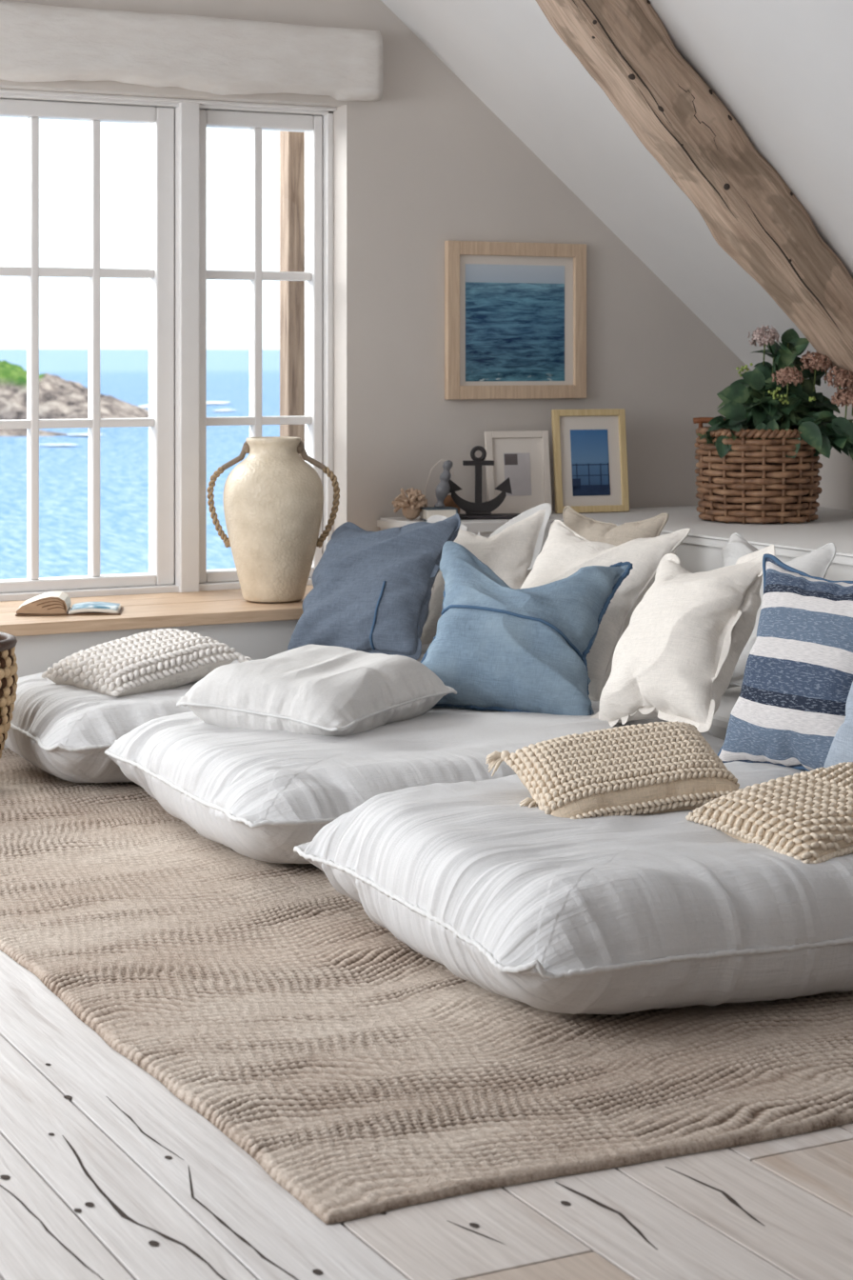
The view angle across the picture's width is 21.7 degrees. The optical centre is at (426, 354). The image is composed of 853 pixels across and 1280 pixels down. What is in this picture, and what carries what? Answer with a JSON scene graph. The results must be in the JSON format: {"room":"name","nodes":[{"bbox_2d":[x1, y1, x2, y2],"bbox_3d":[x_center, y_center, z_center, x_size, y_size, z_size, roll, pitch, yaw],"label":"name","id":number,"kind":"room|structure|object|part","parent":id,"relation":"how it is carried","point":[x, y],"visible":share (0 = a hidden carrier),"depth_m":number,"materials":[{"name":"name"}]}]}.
{"room":"attic living room","nodes":[
{"label":"attic living room","id":0,"kind":"room"},
{"bbox_2d":[0,0,751,531],"bbox_3d":[-1.531,-0.300,6.655,6.350,2.800,0.240,0,0,-27],"label":"wall","id":1,"kind":"structure","parent":0,"point":[419,168],"depth_m":7.31,"materials":[{"name":"white paint"}]},
{"bbox_2d":[0,88,336,600],"bbox_3d":[-1.217,-0.022,6.858,1.995,1.565,0.165,0,0,-27],"label":"window","id":2,"kind":"structure","parent":1,"relation":"in","point":[177,274],"depth_m":7.03,"materials":[{"name":"white paint"}]},
{"bbox_3d":[-1.440,-0.025,6.758,1.403,1.511,0.080,0,0,-27],"label":"sash","id":3,"kind":"part","parent":2,"relation":"part of","materials":[{"name":"white paint"}]},
{"bbox_3d":[-0.555,-0.025,7.212,0.446,1.511,0.080,0,0,-27],"label":"sash","id":4,"kind":"part","parent":2,"relation":"part of","materials":[{"name":"white paint"}]},
{"bbox_2d":[0,0,383,102],"bbox_3d":[-1.155,-0.933,6.671,2.235,0.241,0.095,0,0,-27],"label":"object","id":5,"kind":"structure","parent":1,"relation":"attached to","point":[39,43],"depth_m":6.85,"materials":[{"name":"paint"}]},
{"bbox_2d":[444,240,586,399],"bbox_3d":[0.302,-0.113,7.445,0.533,0.523,0.025,0,0,-27],"label":"framed picture","id":6,"kind":"object","parent":1,"relation":"attached to","point":[515,313],"visible":1,"depth_m":7.44,"materials":[{"name":"brown wood"}]},
{"bbox_2d":[465,263,564,381],"bbox_3d":[0.298,-0.104,7.444,0.381,0.389,0.001,0,0,-27],"label":"print","id":7,"kind":"object","parent":6,"relation":"attached to","point":[515,312],"depth_m":7.44},
{"bbox_2d":[0,950,852,1279],"bbox_3d":[0.372,1.107,2.944,6.150,0.015,7.700,0,0,-27],"label":"floor","id":8,"kind":"structure","parent":0,"point":[106,1173],"depth_m":2.87,"materials":[{"name":"white wood"}]},
{"bbox_2d":[3,613,429,748],"bbox_3d":[-1.832,0.943,6.113,5.100,0.315,0.450,0,0,-27],"label":"wall","id":9,"kind":"structure","parent":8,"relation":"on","point":[34,654],"depth_m":6.38,"materials":[{"name":"white paint"}]},
{"bbox_2d":[0,584,432,636],"bbox_3d":[-1.848,0.767,6.144,5.100,0.034,0.580,0,0,-27],"label":"window ledge","id":10,"kind":"object","parent":9,"relation":"on","point":[166,610],"visible":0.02,"depth_m":6.48,"materials":[{"name":"brown wood"}]},
{"bbox_2d":[15,590,123,616],"bbox_3d":[-1.037,0.723,6.470,0.300,0.053,0.176,0,0,-5],"label":"open book","id":11,"kind":"object","parent":10,"relation":"on","point":[51,603],"visible":1,"depth_m":6.39,"materials":[{"name":"paper"}]},
{"bbox_2d":[206,436,339,602],"bbox_3d":[-0.466,0.500,6.769,0.363,0.494,0.306,0,0,-27],"label":"vase","id":12,"kind":"object","parent":10,"relation":"on","point":[273,498],"visible":1,"depth_m":6.67,"materials":[{"name":"beige ceramic"}]},
{"bbox_3d":[-0.631,0.466,6.769,0.075,0.247,0.021,0,0,0],"label":"rope handle","id":13,"kind":"part","parent":12,"relation":"part of","materials":[{"name":"beige fabric"}]},
{"bbox_3d":[-0.300,0.466,6.769,0.075,0.247,0.021,0,0,0],"label":"rope handle","id":14,"kind":"part","parent":12,"relation":"part of","materials":[{"name":"beige fabric"}]},
{"bbox_2d":[0,747,852,1224],"bbox_3d":[-0.094,1.089,4.742,1.838,0.019,3.430,0,0,-27],"label":"rug","id":15,"kind":"object","parent":8,"relation":"on","point":[365,1076],"visible":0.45,"depth_m":3.57,"materials":[{"name":"carpet"}]},
{"bbox_2d":[0,631,18,758],"bbox_3d":[-1.196,0.893,5.534,0.353,0.377,0.353,0,0,-27],"label":"basket","id":16,"kind":"object","parent":15,"relation":"on","point":[9,677],"visible":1,"depth_m":5.49,"materials":[{"name":"beige wicker"}]},
{"bbox_2d":[4,654,423,782],"bbox_3d":[-0.443,0.972,6.063,1.464,0.224,0.836,0,0,-27],"label":"floor cushion","id":17,"kind":"object","parent":15,"relation":"on","point":[66,731],"visible":0.18,"depth_m":5.55,"materials":[{"name":"white fabric"}]},
{"bbox_2d":[40,628,252,696],"bbox_3d":[-0.739,0.819,5.886,0.516,0.154,0.425,0,0,-27],"label":"knit cushion","id":18,"kind":"object","parent":17,"relation":"on","point":[168,658],"visible":0.91,"depth_m":5.80,"materials":[{"name":"beige fabric"}]},
{"bbox_2d":[287,513,460,659],"bbox_3d":[-0.162,0.673,6.431,0.452,0.430,0.581,0,0,-27],"label":"pillow","id":19,"kind":"object","parent":17,"relation":"on","point":[370,592],"visible":0.93,"depth_m":6.34,"materials":[{"name":"fabric"}]},
{"bbox_2d":[420,502,551,652],"bbox_3d":[0.171,0.662,6.579,0.336,0.443,0.487,0,0,-27],"label":"pillow","id":20,"kind":"object","parent":17,"relation":"on","point":[511,551],"visible":0.46,"depth_m":6.54,"materials":[{"name":"beige fabric"}]},
{"bbox_2d":[104,699,724,863],"bbox_3d":[0.021,0.972,5.241,1.374,0.223,1.120,0,0,-27],"label":"floor cushion","id":21,"kind":"object","parent":15,"relation":"on","point":[260,794],"visible":0.46,"depth_m":4.85,"materials":[{"name":"white fabric"}]},
{"bbox_2d":[176,644,457,736],"bbox_3d":[-0.257,0.815,5.335,0.679,0.184,0.662,0,0,-27],"label":"pillow","id":22,"kind":"object","parent":21,"relation":"on","point":[314,690],"visible":0.88,"depth_m":5.19,"materials":[{"name":"white fabric"}]},
{"bbox_2d":[420,540,633,715],"bbox_3d":[0.223,0.702,5.618,0.608,0.423,0.591,0,0,-27],"label":"pillow","id":23,"kind":"object","parent":21,"relation":"on","point":[502,648],"visible":0.83,"depth_m":5.52,"materials":[{"name":"blue fabric"}]},
{"bbox_2d":[520,520,691,700],"bbox_3d":[0.397,0.670,5.945,0.446,0.424,0.595,0,0,-27],"label":"pillow","id":24,"kind":"object","parent":21,"relation":"on","point":[565,551],"visible":0.48,"depth_m":5.84,"materials":[{"name":"beige fabric"}]},
{"bbox_2d":[590,544,775,732],"bbox_3d":[0.598,0.667,5.218,0.277,0.459,0.536,0,0,-27],"label":"pillow","id":25,"kind":"object","parent":21,"relation":"on","point":[680,650],"visible":0.96,"depth_m":5.10,"materials":[{"name":"beige fabric"}]},
{"bbox_2d":[293,760,852,1014],"bbox_3d":[0.556,0.960,4.177,1.415,0.248,1.163,0,0,-27],"label":"floor cushion","id":26,"kind":"object","parent":15,"relation":"on","point":[615,914],"visible":0.73,"depth_m":3.66,"materials":[{"name":"white fabric"}]},
{"bbox_2d":[485,720,739,819],"bbox_3d":[0.353,0.803,4.215,0.465,0.183,0.391,0,0,-27],"label":"knit cushion","id":27,"kind":"object","parent":26,"relation":"on","point":[651,768],"visible":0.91,"depth_m":4.14,"materials":[{"name":"beige fabric"}]},
{"bbox_2d":[685,761,852,863],"bbox_3d":[0.748,0.821,3.986,0.466,0.137,0.360,0,0,-27],"label":"knit cushion","id":28,"kind":"object","parent":26,"relation":"on","point":[808,816],"visible":0.94,"depth_m":3.90,"materials":[{"name":"beige fabric"}]},
{"bbox_2d":[718,553,852,771],"bbox_3d":[0.811,0.665,4.655,0.213,0.463,0.496,0,0,-27],"label":"pillow","id":29,"kind":"object","parent":26,"relation":"on","point":[790,709],"visible":0.85,"depth_m":4.62,"materials":[{"name":"fabric"}]},
{"bbox_2d":[823,681,852,768],"bbox_3d":[0.923,0.692,4.237,0.233,0.343,0.387,0,0,-27],"label":"pillow","id":30,"kind":"object","parent":26,"relation":"on","point":[841,750],"visible":0.56,"depth_m":4.25,"materials":[{"name":"fabric"}]},
{"bbox_2d":[377,505,852,593],"bbox_3d":[1.758,0.815,5.229,1.596,0.569,5.299,0,0,-27],"label":"ledge","id":31,"kind":"structure","parent":8,"relation":"on","point":[701,550],"depth_m":6.67,"materials":[{"name":"white wood"}]},
{"bbox_2d":[391,487,427,519],"bbox_3d":[-0.051,0.477,7.107,0.124,0.103,0.119,0,0,-27],"label":"coral","id":32,"kind":"object","parent":31,"relation":"on","point":[410,505],"visible":1,"depth_m":7.08},
{"bbox_2d":[420,506,458,520],"bbox_3d":[0.039,0.509,7.089,0.104,0.040,0.080,0,0,-15],"label":"book","id":33,"kind":"object","parent":31,"relation":"on","point":[427,512],"visible":0.62,"depth_m":7.06,"materials":[{"name":"paper"}]},
{"bbox_2d":[434,460,453,507],"bbox_3d":[0.053,0.413,7.097,0.057,0.150,0.046,0,0,-27],"label":"spindle","id":34,"kind":"object","parent":33,"relation":"on","point":[443,489],"visible":1,"depth_m":7.08,"materials":[{"name":"grey ceramic"}]},
{"bbox_2d":[424,459,454,498],"bbox_3d":[0.043,0.436,7.242,0.096,0.187,0.004,0,0,-7],"label":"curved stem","id":35,"kind":"object","parent":31,"relation":"on","point":[440,459],"visible":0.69,"depth_m":7.24,"materials":[{"name":"grey"}]},
{"bbox_2d":[443,494,459,514],"bbox_3d":[0.071,0.493,7.242,0.085,0.072,0.062,0,0,-27],"label":"driftwood","id":36,"kind":"object","parent":31,"relation":"on","point":[449,501],"visible":0.23,"depth_m":7.22,"materials":[{"name":"brown wood"}]},
{"bbox_2d":[459,513,520,519],"bbox_3d":[0.233,0.523,7.177,0.320,0.012,0.090,0,0,-7],"label":"tray","id":37,"kind":"object","parent":31,"relation":"on","point":[493,515],"visible":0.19,"depth_m":7.13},
{"bbox_2d":[448,445,512,515],"bbox_3d":[0.168,0.406,7.167,0.216,0.222,0.050,0,0,-3],"label":"anchor","id":38,"kind":"object","parent":37,"relation":"on","point":[478,508],"visible":1,"depth_m":7.16,"materials":[{"name":"metal"}]},
{"bbox_3d":[0.168,0.473,7.167,0.178,0.088,0.020,0,0,-3],"label":"arm","id":39,"kind":"part","parent":38,"relation":"part of","materials":[{"name":"metal"}]},
{"bbox_2d":[484,430,552,513],"bbox_3d":[0.303,0.392,7.354,0.220,0.275,0.056,0,0,-17],"label":"framed picture","id":40,"kind":"object","parent":31,"relation":"on","point":[523,457],"visible":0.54,"depth_m":7.36},
{"bbox_2d":[503,452,531,496],"bbox_3d":[0.301,0.397,7.353,0.091,0.140,0.021,0,0,-17],"label":"print","id":41,"kind":"object","parent":40,"relation":"attached to","point":[517,466],"depth_m":7.35},
{"bbox_2d":[551,408,629,513],"bbox_3d":[0.549,0.356,7.444,0.262,0.345,0.056,0,0,-19],"label":"framed picture","id":42,"kind":"object","parent":31,"relation":"on","point":[590,455],"visible":0.96,"depth_m":7.44,"materials":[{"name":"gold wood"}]},
{"bbox_2d":[570,429,610,496],"bbox_3d":[0.548,0.362,7.444,0.136,0.220,0.024,0,0,-19],"label":"print","id":43,"kind":"object","parent":42,"relation":"attached to","point":[590,449],"depth_m":7.44},
{"bbox_2d":[693,325,852,523],"bbox_3d":[1.109,0.217,7.060,0.525,0.620,0.514,0,0,-27],"label":"flower basket","id":44,"kind":"object","parent":31,"relation":"on","point":[758,462],"visible":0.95,"depth_m":6.95,"materials":[{"name":"wicker"}]},
{"bbox_3d":[0.923,0.245,7.073,0.156,0.089,0.028,0,0,21],"label":"handle","id":45,"kind":"part","parent":44,"relation":"part of","materials":[{"name":"wicker"}]},
{"bbox_3d":[1.073,0.001,7.062,0.005,0.069,0.034,0,0,0],"label":"flower stem","id":46,"kind":"part","parent":44,"relation":"part of","materials":[{"name":"green plant"}]},
{"bbox_3d":[1.130,0.125,6.966,0.005,0.071,0.034,0,0,0],"label":"flower stem","id":47,"kind":"part","parent":44,"relation":"part of","materials":[{"name":"green plant"}]},
{"bbox_3d":[1.222,0.083,6.995,0.005,0.069,0.034,0,0,0],"label":"flower stem","id":48,"kind":"part","parent":44,"relation":"part of","materials":[{"name":"green plant"}]},
{"bbox_2d":[708,686,741,739],"bbox_3d":[1.063,0.986,5.367,0.590,0.202,3.380,0,0,-27],"label":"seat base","id":49,"kind":"object","parent":8,"relation":"on","point":[721,718],"visible":0.02,"depth_m":5.49,"materials":[{"name":"white fabric"}]},
{"bbox_2d":[562,505,668,635],"bbox_3d":[0.511,0.667,6.554,0.238,0.415,0.447,0,0,-27],"label":"pillow","id":50,"kind":"object","parent":49,"relation":"on","point":[591,530],"visible":0.17,"depth_m":6.53,"materials":[{"name":"beige fabric"}]},
{"bbox_2d":[721,532,837,688],"bbox_3d":[0.852,0.674,5.740,0.223,0.396,0.423,0,0,-27],"label":"pillow","id":51,"kind":"object","parent":49,"relation":"on","point":[816,563],"visible":0.17,"depth_m":5.65,"materials":[{"name":"white fabric"}]},
{"bbox_2d":[380,0,852,399],"bbox_3d":[0.347,-0.719,3.157,6.500,2.162,8.100,0,0,-27],"label":"ceiling","id":52,"kind":"structure","parent":0,"point":[783,70],"depth_m":6.89,"materials":[{"name":"white paint"}]},
{"bbox_2d":[536,0,852,376],"bbox_3d":[0.828,-0.585,6.513,3.006,2.534,0.992,0,0,-27],"label":"wooden beam","id":53,"kind":"structure","parent":52,"relation":"attached to","point":[746,205],"depth_m":6.44,"materials":[{"name":"brown wood"}]},
{"bbox_2d":[816,399,852,510],"bbox_3d":[3.107,0.603,4.460,0.100,0.994,7.900,0,0,-27],"label":"wall","id":54,"kind":"structure","parent":0,"point":[836,483],"depth_m":7.65,"materials":[{"name":"white paint"}]},
{"label":"outside","id":55,"kind":"structure","parent":0,"visible":0},
{"bbox_2d":[0,360,148,419],"bbox_3d":[-117.588,3.978,481.873,125.979,20.833,94.787,0,0,-27],"label":"headland","id":56,"kind":"structure","parent":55,"point":[59,398],"depth_m":466.60,"materials":[{"name":"grey stone"}]},
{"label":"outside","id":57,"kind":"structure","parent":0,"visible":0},
{"bbox_2d":[0,349,279,579],"bbox_3d":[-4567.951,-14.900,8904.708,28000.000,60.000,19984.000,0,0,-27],"label":"sea","id":58,"kind":"structure","parent":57,"point":[124,373],"depth_m":275.91,"materials":[{"name":"liquid"}]},
{"bbox_2d":[0,428,68,436],"bbox_3d":[-85.250,12.674,387.378,51.610,3.862,36.966,0,0,-27],"label":"rocks","id":59,"kind":"object","parent":58,"relation":"in","point":[6,431],"visible":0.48,"depth_m":382.60},
{"bbox_2d":[39,400,236,445],"bbox_3d":[-57.795,13.493,478.880,130.051,0.755,251.788,0,0,-27],"label":"foam","id":60,"kind":"object","parent":58,"relation":"on","point":[213,402],"visible":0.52,"depth_m":525.25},
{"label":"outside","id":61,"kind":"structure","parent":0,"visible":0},
{"bbox_2d":[280,131,304,459],"bbox_3d":[-0.457,1.100,7.655,0.075,5.000,0.080,0,0,-27],"label":"wooden post","id":62,"kind":"object","parent":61,"point":[291,143],"visible":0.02,"depth_m":7.62,"materials":[{"name":"brown wood"}]}
]}

